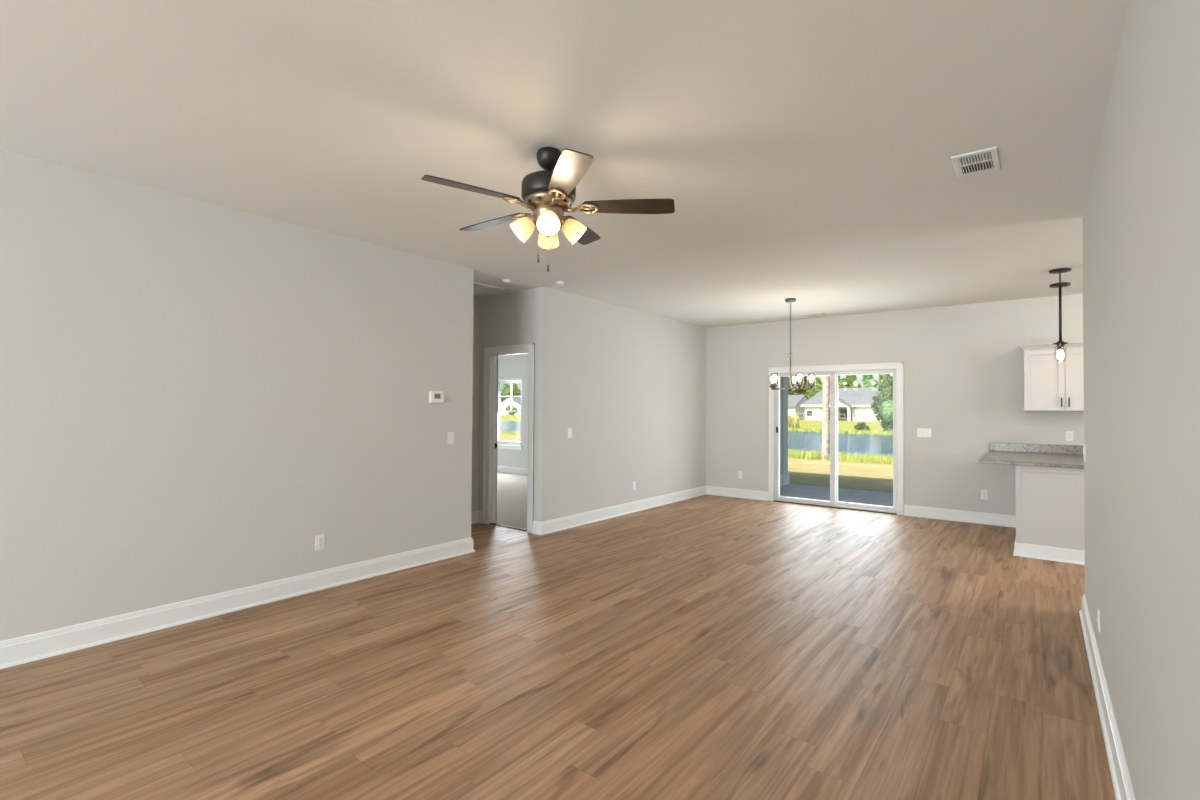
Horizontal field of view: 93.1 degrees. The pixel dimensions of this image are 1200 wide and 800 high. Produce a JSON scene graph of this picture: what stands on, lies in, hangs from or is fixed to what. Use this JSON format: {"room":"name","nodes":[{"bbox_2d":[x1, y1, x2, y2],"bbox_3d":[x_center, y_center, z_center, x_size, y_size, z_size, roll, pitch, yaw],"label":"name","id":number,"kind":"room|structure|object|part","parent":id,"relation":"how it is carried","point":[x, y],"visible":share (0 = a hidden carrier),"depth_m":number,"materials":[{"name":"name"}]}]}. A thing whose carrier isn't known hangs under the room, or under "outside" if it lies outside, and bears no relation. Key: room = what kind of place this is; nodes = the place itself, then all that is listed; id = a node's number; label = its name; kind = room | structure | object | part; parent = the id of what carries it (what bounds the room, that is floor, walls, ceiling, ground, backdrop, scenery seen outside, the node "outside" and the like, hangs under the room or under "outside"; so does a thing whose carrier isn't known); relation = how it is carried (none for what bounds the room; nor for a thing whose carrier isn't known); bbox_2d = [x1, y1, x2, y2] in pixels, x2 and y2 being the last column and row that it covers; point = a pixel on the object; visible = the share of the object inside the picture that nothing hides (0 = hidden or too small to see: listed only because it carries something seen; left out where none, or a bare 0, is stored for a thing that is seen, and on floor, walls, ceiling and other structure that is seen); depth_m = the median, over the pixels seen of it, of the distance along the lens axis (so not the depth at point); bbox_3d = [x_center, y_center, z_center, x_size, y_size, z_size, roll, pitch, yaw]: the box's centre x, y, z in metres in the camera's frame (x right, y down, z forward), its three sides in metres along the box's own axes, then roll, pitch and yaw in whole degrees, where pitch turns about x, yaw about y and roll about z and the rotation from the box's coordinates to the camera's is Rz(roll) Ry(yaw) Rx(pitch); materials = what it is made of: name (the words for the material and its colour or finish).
{"room":"empty living room","nodes":[
{"label":"empty living room","id":0,"kind":"room"},
{"bbox_2d":[0,150,705,640],"bbox_3d":[-2.792,0.056,3.606,0.120,2.743,14.687,0,-1,38],"label":"wall","id":1,"kind":"structure","parent":0,"point":[194,393],"depth_m":3.94,"materials":[{"name":"grey paint"}]},
{"bbox_2d":[315,534,324,550],"bbox_3d":[-2.138,1.086,4.338,0.010,0.115,0.070,0,-1,38],"label":"wall outlet","id":2,"kind":"object","parent":1,"relation":"attached to","point":[319,539],"visible":1,"depth_m":4.33,"materials":[{"name":"white plastic"}]},
{"bbox_2d":[0,485,767,668],"bbox_3d":[-2.743,1.357,3.561,2.121,0.140,14.719,0,-1,38],"label":"baseboard","id":3,"kind":"structure","parent":1,"relation":"attached to","point":[41,645],"depth_m":4.01,"materials":[{"name":"white paint"}]},
{"bbox_2d":[429,391,443,402],"bbox_3d":[-1.486,-0.026,5.172,0.030,0.112,0.156,0,-1,38],"label":"thermostat","id":4,"kind":"object","parent":1,"relation":"attached to","point":[434,396],"visible":1,"depth_m":5.15,"materials":[{"name":"white plastic"}]},
{"bbox_2d":[447,432,453,443],"bbox_3d":[-1.393,0.355,5.305,0.010,0.115,0.070,0,-1,38],"label":"light switch","id":5,"kind":"object","parent":1,"relation":"attached to","point":[450,440],"visible":1,"depth_m":5.30,"materials":[{"name":"white plastic"}]},
{"bbox_2d":[568,428,571,437],"bbox_3d":[-0.349,0.386,6.653,0.010,0.115,0.070,0,-1,38],"label":"light switch","id":6,"kind":"object","parent":1,"relation":"attached to","point":[569,429],"visible":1,"depth_m":6.65,"materials":[{"name":"white plastic"}]},
{"bbox_2d":[471,296,479,511],"bbox_3d":[-1.862,0.108,6.539,0.120,2.743,1.098,0,-1,38],"label":"wall","id":7,"kind":"structure","parent":0,"point":[476,303],"depth_m":6.90,"materials":[{"name":"grey paint"}]},
{"bbox_2d":[478,288,534,521],"bbox_3d":[-3.002,0.126,8.191,5.825,2.743,0.120,0,-1,38],"label":"wall","id":8,"kind":"structure","parent":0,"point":[506,319],"depth_m":6.72,"materials":[{"name":"grey paint"}]},
{"bbox_2d":[482,343,534,532],"bbox_3d":[-1.030,0.427,6.660,0.835,2.120,0.156,0,-1,38],"label":"door frame","id":9,"kind":"structure","parent":8,"relation":"attached to","point":[490,422],"depth_m":6.82,"materials":[{"name":"white paint"}]},
{"bbox_2d":[493,471,526,528],"bbox_3d":[-1.838,1.583,9.685,5.825,0.132,3.855,0,-1,38],"label":"carpet","id":10,"kind":"object","parent":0,"point":[511,487],"depth_m":8.57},
{"bbox_2d":[0,494,1115,799],"bbox_3d":[0.101,1.470,1.211,9.735,0.120,14.887,0,-1,38],"label":"floor","id":11,"kind":"structure","parent":0,"point":[704,647],"depth_m":2.93,"materials":[{"name":"brown wood"}]},
{"bbox_2d":[1013,465,1084,564],"bbox_3d":[4.777,1.078,5.948,0.686,0.872,1.681,0,-1,38],"label":"base cabinet","id":12,"kind":"object","parent":11,"relation":"on","point":[1049,500],"visible":0.67,"depth_m":5.34,"materials":[{"name":"grey paint"}]},
{"bbox_2d":[978,442,1083,468],"bbox_3d":[4.666,0.573,6.037,0.960,0.135,1.697,0,-1,38],"label":"countertop","id":13,"kind":"structure","parent":12,"relation":"on","point":[1044,455],"depth_m":6.28,"materials":[{"name":"stone"}]},
{"bbox_3d":[4.766,1.452,5.931,0.686,0.124,1.651,0,-1,38],"label":"trim","id":14,"kind":"part","parent":12,"relation":"part of","materials":[{"name":"white paint"}]},
{"bbox_2d":[0,0,1129,327],"bbox_3d":[-1.715,-1.381,2.777,14.900,0.120,15.047,0,-1,38],"label":"ceiling","id":15,"kind":"structure","parent":0,"point":[803,150],"depth_m":2.71,"materials":[{"name":"white paint"}]},
{"bbox_2d":[474,282,504,294],"bbox_3d":[-1.536,-1.257,6.324,0.600,0.016,0.720,0,-1,38],"label":"attic hatch","id":16,"kind":"object","parent":15,"relation":"attached to","point":[479,288],"visible":0.26,"depth_m":6.40,"materials":[{"name":"white paint"}]},
{"bbox_3d":[-1.536,-1.262,6.324,0.500,0.006,0.620,0,-1,38],"label":"hatch panel","id":17,"kind":"part","parent":16,"relation":"part of","materials":[{"name":"white paint"}]},
{"bbox_2d":[501,279,510,282],"bbox_3d":[-0.992,-1.252,5.995,0.098,0.029,0.098,0,-1,38],"label":"smoke detector","id":18,"kind":"object","parent":15,"relation":"attached to","point":[502,280],"visible":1,"depth_m":5.96,"materials":[{"name":"white plastic"}]},
{"bbox_2d":[421,147,674,271],"bbox_3d":[-0.313,-0.991,3.017,1.238,0.635,1.286,0,-1,38],"label":"ceiling fan","id":19,"kind":"object","parent":15,"relation":"hanging from","point":[548,193],"visible":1,"depth_m":2.93,"materials":[{"name":"brown wood"}]},
{"bbox_3d":[-0.620,-1.024,2.752,0.488,0.006,0.137,1,11,-35],"label":"blade","id":20,"kind":"part","parent":19,"relation":"part of","materials":[{"name":"brown wood"}]},
{"bbox_3d":[-0.607,-1.016,3.250,0.488,0.006,0.137,0,11,37],"label":"blade","id":21,"kind":"part","parent":19,"relation":"part of","materials":[{"name":"brown wood"}]},
{"bbox_3d":[-0.396,-0.905,2.979,0.100,0.119,0.119,-42,3,-5],"label":"lamp shade","id":22,"kind":"part","parent":19,"relation":"part of","materials":[{"name":"white glass"}]},
{"bbox_3d":[-0.260,-0.906,2.866,0.119,0.119,0.100,0,41,-5],"label":"lamp shade","id":23,"kind":"part","parent":19,"relation":"part of","materials":[{"name":"white glass"}]},
{"bbox_3d":[-0.260,-0.905,2.865,0.048,0.048,0.067,0,41,-5],"label":"bulb","id":24,"kind":"part","parent":19,"relation":"part of","materials":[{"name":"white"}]},
{"bbox_3d":[-0.283,-0.902,3.115,0.119,0.119,0.100,0,-43,-5],"label":"lamp shade","id":25,"kind":"part","parent":19,"relation":"part of","materials":[{"name":"white glass"}]},
{"bbox_3d":[-0.150,-1.023,2.586,0.137,0.006,0.488,13,-5,-16],"label":"blade","id":26,"kind":"part","parent":19,"relation":"part of","materials":[{"name":"brown wood"}]},
{"bbox_3d":[-0.147,-0.903,3.002,0.100,0.119,0.119,43,-4,-3],"label":"lamp shade","id":27,"kind":"part","parent":19,"relation":"part of","materials":[{"name":"white glass"}]},
{"bbox_3d":[-0.129,-1.011,3.392,0.137,0.006,0.488,-13,-5,19],"label":"blade","id":28,"kind":"part","parent":19,"relation":"part of","materials":[{"name":"brown wood"}]},
{"bbox_3d":[0.153,-1.015,2.982,0.488,0.006,0.137,0,-13,1],"label":"blade","id":29,"kind":"part","parent":19,"relation":"part of","materials":[{"name":"brown wood"}]},
{"bbox_2d":[769,298,814,391],"bbox_3d":[2.317,-0.661,6.927,0.552,1.138,0.549,0,-1,38],"label":"chandelier","id":30,"kind":"object","parent":15,"relation":"hanging from","point":[773,378],"visible":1,"depth_m":6.87,"materials":[{"name":"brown metal"}]},
{"bbox_3d":[2.220,-0.166,7.027,0.265,0.081,0.093,0,-1,38],"label":"arm","id":31,"kind":"part","parent":30,"relation":"part of","materials":[{"name":"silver metal"}]},
{"bbox_3d":[2.178,-0.169,6.827,0.265,0.081,0.087,1,-1,-15],"label":"arm","id":32,"kind":"part","parent":30,"relation":"part of","materials":[{"name":"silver metal"}]},
{"bbox_3d":[2.314,-0.310,6.905,0.060,0.435,0.060,0,-1,38],"label":"stem","id":33,"kind":"part","parent":30,"relation":"part of","materials":[{"name":"silver metal"}]},
{"bbox_3d":[2.318,-0.869,6.913,0.017,0.651,0.017,0,-1,-7],"label":"chain","id":34,"kind":"part","parent":30,"relation":"part of","materials":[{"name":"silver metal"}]},
{"bbox_3d":[2.331,-0.170,6.745,0.205,0.081,0.211,0,-1,38],"label":"arm","id":35,"kind":"part","parent":30,"relation":"part of","materials":[{"name":"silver metal"}]},
{"bbox_3d":[2.340,-0.259,6.662,0.058,0.091,0.058,0,-1,38],"label":"bulb","id":36,"kind":"part","parent":30,"relation":"part of","materials":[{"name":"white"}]},
{"bbox_3d":[2.465,-0.167,6.876,0.267,0.081,0.087,0,-1,15],"label":"arm","id":37,"kind":"part","parent":30,"relation":"part of","materials":[{"name":"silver metal"}]},
{"bbox_3d":[2.552,-0.254,6.853,0.058,0.091,0.058,0,-1,38],"label":"bulb","id":38,"kind":"part","parent":30,"relation":"part of","materials":[{"name":"white glass"}]},
{"bbox_2d":[802,312,830,315],"bbox_3d":[3.043,-1.203,7.977,0.340,0.012,0.180,0,-1,38],"label":"ceiling vent","id":39,"kind":"object","parent":15,"relation":"in","point":[820,313],"visible":1,"depth_m":7.97,"materials":[{"name":"white plastic"}]},
{"bbox_2d":[951,146,999,177],"bbox_3d":[2.045,-1.286,3.088,0.200,0.012,0.324,0,-1,38],"label":"ceiling vent","id":40,"kind":"object","parent":15,"relation":"in","point":[985,160],"visible":1,"depth_m":3.07,"materials":[{"name":"white plastic"}]},
{"bbox_2d":[1049,268,1071,359],"bbox_3d":[4.384,-0.803,5.411,0.170,0.875,0.170,0,-1,38],"label":"pendant lamp","id":41,"kind":"object","parent":15,"relation":"hanging from","point":[1060,344],"visible":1,"depth_m":5.40,"materials":[{"name":"black metal"}]},
{"bbox_3d":[4.385,-0.892,5.412,0.022,0.670,0.021,0,-1,38],"label":"rod","id":42,"kind":"part","parent":41,"relation":"part of","materials":[{"name":"black metal"}]},
{"bbox_3d":[4.387,-1.230,5.417,0.170,0.021,0.170,0,-1,38],"label":"ceiling plate","id":43,"kind":"part","parent":41,"relation":"part of","materials":[{"name":"black metal"}]},
{"bbox_3d":[4.381,-0.432,5.405,0.058,0.100,0.058,0,-1,38],"label":"bulb","id":44,"kind":"part","parent":41,"relation":"part of","materials":[{"name":"white glass"}]},
{"bbox_2d":[497,294,1083,514],"bbox_3d":[2.831,0.172,8.640,14.500,2.743,0.160,0,-1,38],"label":"wall","id":45,"kind":"structure","parent":0,"point":[964,363],"depth_m":7.41,"materials":[{"name":"grey paint"}]},
{"bbox_2d":[497,378,522,449],"bbox_3d":[-1.969,0.298,12.315,0.970,1.520,0.180,0,-1,38],"label":"window","id":46,"kind":"structure","parent":45,"relation":"in","point":[503,444],"depth_m":12.34,"materials":[{"name":"white plastic"}]},
{"bbox_3d":[-1.934,-0.079,12.362,0.790,0.683,0.035,0,-1,38],"label":"sash","id":47,"kind":"part","parent":46,"relation":"part of","materials":[{"name":"white plastic"}]},
{"bbox_3d":[-1.963,0.578,12.320,0.790,0.712,0.035,0,-1,38],"label":"sash","id":48,"kind":"part","parent":46,"relation":"part of","materials":[{"name":"white plastic"}]},
{"bbox_3d":[-2.010,1.015,12.256,0.970,0.085,0.060,0,-1,38],"label":"sill","id":49,"kind":"part","parent":46,"relation":"part of","materials":[{"name":"white paint"}]},
{"bbox_2d":[497,465,527,473],"bbox_3d":[-1.815,1.459,9.715,5.825,0.140,3.785,0,-1,38],"label":"baseboard","id":50,"kind":"structure","parent":45,"relation":"attached to","point":[519,470],"depth_m":12.13,"materials":[{"name":"white paint"}]},
{"bbox_2d":[738,471,741,478],"bbox_3d":[2.214,1.187,8.989,0.070,0.115,0.010,0,-1,38],"label":"wall outlet","id":51,"kind":"object","parent":45,"relation":"attached to","point":[739,472],"visible":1,"depth_m":8.99,"materials":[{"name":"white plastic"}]},
{"bbox_2d":[768,362,903,514],"bbox_3d":[3.353,0.519,8.191,1.853,2.040,0.160,0,-1,38],"label":"door","id":52,"kind":"structure","parent":45,"relation":"in","point":[897,368],"depth_m":8.16,"materials":[{"name":"white paint"}]},
{"bbox_3d":[3.041,0.561,8.419,0.864,1.892,0.040,0,-1,38],"label":"sliding panel","id":53,"kind":"part","parent":52,"relation":"part of","materials":[{"name":"clear glass"}]},
{"bbox_3d":[3.703,0.558,7.972,0.815,1.892,0.040,0,-1,38],"label":"fixed panel","id":54,"kind":"part","parent":52,"relation":"part of","materials":[{"name":"clear glass"}]},
{"bbox_2d":[917,428,930,436],"bbox_3d":[4.242,0.429,7.435,0.162,0.115,0.010,0,-1,38],"label":"light switch","id":55,"kind":"object","parent":45,"relation":"attached to","point":[921,432],"visible":1,"depth_m":7.43,"materials":[{"name":"white plastic"}]},
{"bbox_2d":[904,505,1015,527],"bbox_3d":[4.537,1.462,7.173,1.248,0.140,0.030,0,-1,38],"label":"baseboard","id":56,"kind":"structure","parent":45,"relation":"attached to","point":[909,510],"depth_m":7.16,"materials":[{"name":"white paint"}]},
{"bbox_2d":[981,490,987,499],"bbox_3d":[4.752,1.173,7.026,0.070,0.115,0.010,0,-1,38],"label":"wall outlet","id":57,"kind":"object","parent":45,"relation":"attached to","point":[984,493],"visible":1,"depth_m":7.02,"materials":[{"name":"white plastic"}]},
{"bbox_2d":[990,442,1083,454],"bbox_3d":[5.179,0.570,6.700,0.960,0.102,0.022,0,-1,38],"label":"backsplash","id":58,"kind":"structure","parent":45,"relation":"attached to","point":[1011,447],"depth_m":6.70,"materials":[{"name":"stone"}]},
{"bbox_2d":[1019,342,1083,410],"bbox_3d":[5.256,-0.255,6.442,0.806,0.762,0.361,0,-1,38],"label":"upper cabinet","id":59,"kind":"object","parent":45,"relation":"attached to","point":[1050,384],"visible":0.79,"depth_m":6.39,"materials":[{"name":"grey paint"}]},
{"bbox_3d":[5.036,-0.225,6.440,0.362,0.690,0.021,0,-1,38],"label":"door","id":60,"kind":"part","parent":59,"relation":"part of","materials":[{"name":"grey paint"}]},
{"bbox_3d":[5.261,-0.605,6.452,0.806,0.062,0.351,0,-1,38],"label":"crown moulding","id":61,"kind":"part","parent":59,"relation":"part of","materials":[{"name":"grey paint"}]},
{"bbox_3d":[5.335,-0.226,6.208,0.388,0.690,0.021,0,-1,38],"label":"door","id":62,"kind":"part","parent":59,"relation":"part of","materials":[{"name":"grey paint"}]},
{"bbox_2d":[1066,431,1072,440],"bbox_3d":[5.403,0.415,6.537,0.070,0.115,0.010,0,-1,38],"label":"wall outlet","id":63,"kind":"object","parent":45,"relation":"attached to","point":[1069,434],"visible":1,"depth_m":6.54,"materials":[{"name":"white plastic"}]},
{"bbox_2d":[1082,0,1199,799],"bbox_3d":[-0.086,0.009,-0.601,0.120,2.743,11.345,0,-1,38],"label":"wall","id":64,"kind":"structure","parent":0,"point":[1141,216],"depth_m":1.58,"materials":[{"name":"grey paint"}]},
{"bbox_2d":[1083,444,1085,461],"bbox_3d":[3.238,0.352,3.798,0.010,0.115,0.116,0,-1,38],"label":"light switch","id":65,"kind":"object","parent":64,"relation":"attached to","point":[1084,447],"visible":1,"depth_m":3.77,"materials":[{"name":"white plastic"}]},
{"bbox_2d":[1097,607,1099,632],"bbox_3d":[2.578,1.135,2.939,0.010,0.115,0.070,0,-1,38],"label":"wall outlet","id":66,"kind":"object","parent":64,"relation":"attached to","point":[1098,609],"visible":1,"depth_m":2.92,"materials":[{"name":"white plastic"}]},
{"bbox_2d":[1079,594,1135,799],"bbox_3d":[-0.085,1.310,-0.609,0.180,0.140,11.375,0,-1,38],"label":"baseboard","id":67,"kind":"structure","parent":64,"relation":"attached to","point":[1121,780],"depth_m":2.44,"materials":[{"name":"white paint"}]},
{"label":"outside","id":68,"kind":"structure","parent":0,"visible":0},
{"bbox_2d":[500,415,892,492],"bbox_3d":[-7.837,4.280,135.266,342.000,1.320,187.143,0,-1,38],"label":"lawn","id":69,"kind":"structure","parent":68,"point":[878,477],"depth_m":15.42,"materials":[{"name":"green plant"}]},
{"bbox_2d":[501,383,508,399],"bbox_3d":[-32.535,-0.555,198.632,6.721,10.501,5.946,1,-1,-31],"label":"tree","id":70,"kind":"object","parent":69,"relation":"on","point":[504,386],"visible":0.13,"depth_m":197.86,"materials":[{"name":"green plant"}]},
{"bbox_2d":[500,397,520,414],"bbox_3d":[-19.814,1.701,152.078,9.500,4.680,12.700,0,-1,38],"label":"house","id":71,"kind":"structure","parent":69,"relation":"on","point":[516,401],"depth_m":147.56,"materials":[{"name":"white"}]},
{"bbox_2d":[502,382,520,397],"bbox_3d":[-28.143,-0.615,182.074,5.123,10.154,6.081,0,-1,21],"label":"tree","id":72,"kind":"object","parent":69,"relation":"on","point":[515,391],"visible":0.38,"depth_m":180.95,"materials":[{"name":"green plant"}]},
{"bbox_2d":[505,404,517,414],"bbox_3d":[-22.133,2.550,141.733,3.055,3.446,3.199,0,-1,37],"label":"shrub","id":73,"kind":"object","parent":69,"relation":"on","point":[508,406],"visible":0.65,"depth_m":141.30,"materials":[{"name":"green plant"}]},
{"bbox_2d":[500,430,892,464],"bbox_3d":[1.585,2.411,29.622,4.645,1.139,36.018,1,-1,-40],"label":"grass","id":74,"kind":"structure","parent":69,"relation":"on","point":[888,459],"depth_m":19.27,"materials":[{"name":"plant"}]},
{"bbox_2d":[788,376,793,394],"bbox_3d":[41.469,-0.835,128.173,4.961,9.834,5.889,0,-1,15],"label":"tree","id":75,"kind":"object","parent":69,"relation":"on","point":[791,392],"visible":0.1,"depth_m":127.31,"materials":[{"name":"green plant"}]},
{"bbox_2d":[788,395,808,418],"bbox_3d":[33.159,1.412,110.894,13.700,4.680,11.000,0,-1,38],"label":"house","id":76,"kind":"structure","parent":69,"relation":"on","point":[795,402],"depth_m":105.11,"materials":[{"name":"white"}]},
{"bbox_2d":[788,413,809,428],"bbox_3d":[21.186,2.407,67.220,6.337,2.356,5.801,0,-1,-5],"label":"dry reeds","id":77,"kind":"object","parent":69,"relation":"on","point":[792,423],"visible":0.07,"depth_m":65.69,"materials":[{"name":"yellow plant"}]},
{"bbox_2d":[792,376,809,394],"bbox_3d":[47.752,-1.546,135.779,5.661,11.592,5.963,0,-1,26],"label":"tree","id":78,"kind":"object","parent":69,"relation":"on","point":[804,380],"visible":0.27,"depth_m":134.83,"materials":[{"name":"green plant"}]},
{"bbox_2d":[805,377,821,398],"bbox_3d":[47.684,-0.549,123.797,5.505,9.192,4.638,1,-1,-35],"label":"tree","id":79,"kind":"object","parent":69,"relation":"on","point":[817,382],"visible":0.28,"depth_m":123.42,"materials":[{"name":"green plant"}]},
{"bbox_2d":[788,413,844,420],"bbox_3d":[33.319,2.801,93.036,12.880,1.250,0.080,0,-1,38],"label":"fence","id":80,"kind":"object","parent":69,"relation":"on","point":[803,417],"visible":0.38,"depth_m":92.98,"materials":[{"name":"silver metal"}]},
{"bbox_2d":[821,375,829,459],"bbox_3d":[8.032,-4.839,20.065,4.082,14.150,3.682,0,-1,38],"label":"pine tree","id":81,"kind":"object","parent":69,"relation":"on","point":[826,378],"visible":0.02,"depth_m":19.82,"materials":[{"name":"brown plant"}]},
{"bbox_2d":[780,484,892,506],"bbox_3d":[3.249,1.691,9.906,9.400,0.150,2.403,0,-1,38],"label":"patio slab","id":82,"kind":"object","parent":69,"relation":"on","point":[790,490],"visible":0.14,"depth_m":9.70,"materials":[{"name":"concrete"}]},
{"bbox_2d":[780,377,789,485],"bbox_3d":[3.467,0.248,11.046,0.350,2.773,0.290,0,-1,38],"label":"porch post","id":83,"kind":"object","parent":82,"relation":"on","point":[784,476],"visible":0.25,"depth_m":10.89,"materials":[{"name":"grey paint"}]},
{"bbox_2d":[788,427,892,434],"bbox_3d":[17.110,3.218,63.704,39.269,0.617,4.451,0,-1,40],"label":"grass","id":84,"kind":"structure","parent":69,"relation":"on","point":[877,432],"depth_m":56.80,"materials":[{"name":"plant"}]},
{"bbox_2d":[801,388,880,420],"bbox_3d":[45.245,0.757,97.064,18.450,5.720,12.100,0,-1,38],"label":"house","id":85,"kind":"structure","parent":69,"relation":"on","point":[855,403],"depth_m":96.22,"materials":[{"name":"white"}]},
{"bbox_3d":[41.739,2.298,96.975,1.400,1.450,0.040,0,-1,38],"label":"pane","id":86,"kind":"part","parent":85,"relation":"part of","materials":[{"name":"clear glass"}]},
{"bbox_3d":[40.887,2.344,93.259,0.400,2.370,0.400,0,-1,38],"label":"porch post","id":87,"kind":"part","parent":85,"relation":"part of","materials":[{"name":"white"}]},
{"bbox_2d":[838,375,860,387],"bbox_3d":[52.691,-0.940,119.997,5.953,9.940,5.015,1,-1,-8],"label":"tree","id":88,"kind":"object","parent":69,"relation":"on","point":[849,381],"visible":0.3,"depth_m":118.87,"materials":[{"name":"green plant"}]},
{"bbox_2d":[854,422,869,430],"bbox_3d":[26.819,2.894,58.197,1.572,1.327,1.429,0,-1,21],"label":"shrub","id":89,"kind":"object","parent":69,"relation":"on","point":[862,426],"visible":0.62,"depth_m":57.93,"materials":[{"name":"green plant"}]},
{"bbox_2d":[861,374,877,387],"bbox_3d":[59.979,-1.070,126.083,6.721,10.501,5.946,0,-1,39],"label":"tree","id":90,"kind":"object","parent":69,"relation":"on","point":[868,380],"visible":0.25,"depth_m":125.52,"materials":[{"name":"green plant"}]},
{"bbox_2d":[870,376,892,430],"bbox_3d":[31.324,0.546,60.884,4.990,6.309,4.618,1,-1,-22],"label":"tree","id":91,"kind":"object","parent":69,"relation":"on","point":[885,392],"visible":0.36,"depth_m":60.28,"materials":[{"name":"green plant"}]},
{"bbox_2d":[878,374,889,386],"bbox_3d":[58.728,-1.125,115.680,5.177,10.261,6.145,1,-1,-18],"label":"tree","id":92,"kind":"object","parent":69,"relation":"on","point":[883,377],"visible":0.12,"depth_m":114.95,"materials":[{"name":"green plant"}]},
{"bbox_2d":[881,399,892,431],"bbox_3d":[29.238,1.571,55.523,3.986,4.418,3.121,1,-1,-44],"label":"tree","id":93,"kind":"object","parent":69,"relation":"on","point":[887,410],"visible":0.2,"depth_m":55.05,"materials":[{"name":"green plant"}]},
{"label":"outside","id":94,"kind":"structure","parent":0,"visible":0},
{"bbox_2d":[500,421,892,456],"bbox_3d":[-41.026,3.704,92.383,342.000,0.500,64.000,0,-1,38],"label":"pond","id":95,"kind":"structure","parent":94,"point":[806,441],"depth_m":41.53,"materials":[{"name":"blue liquid"}]}
]}

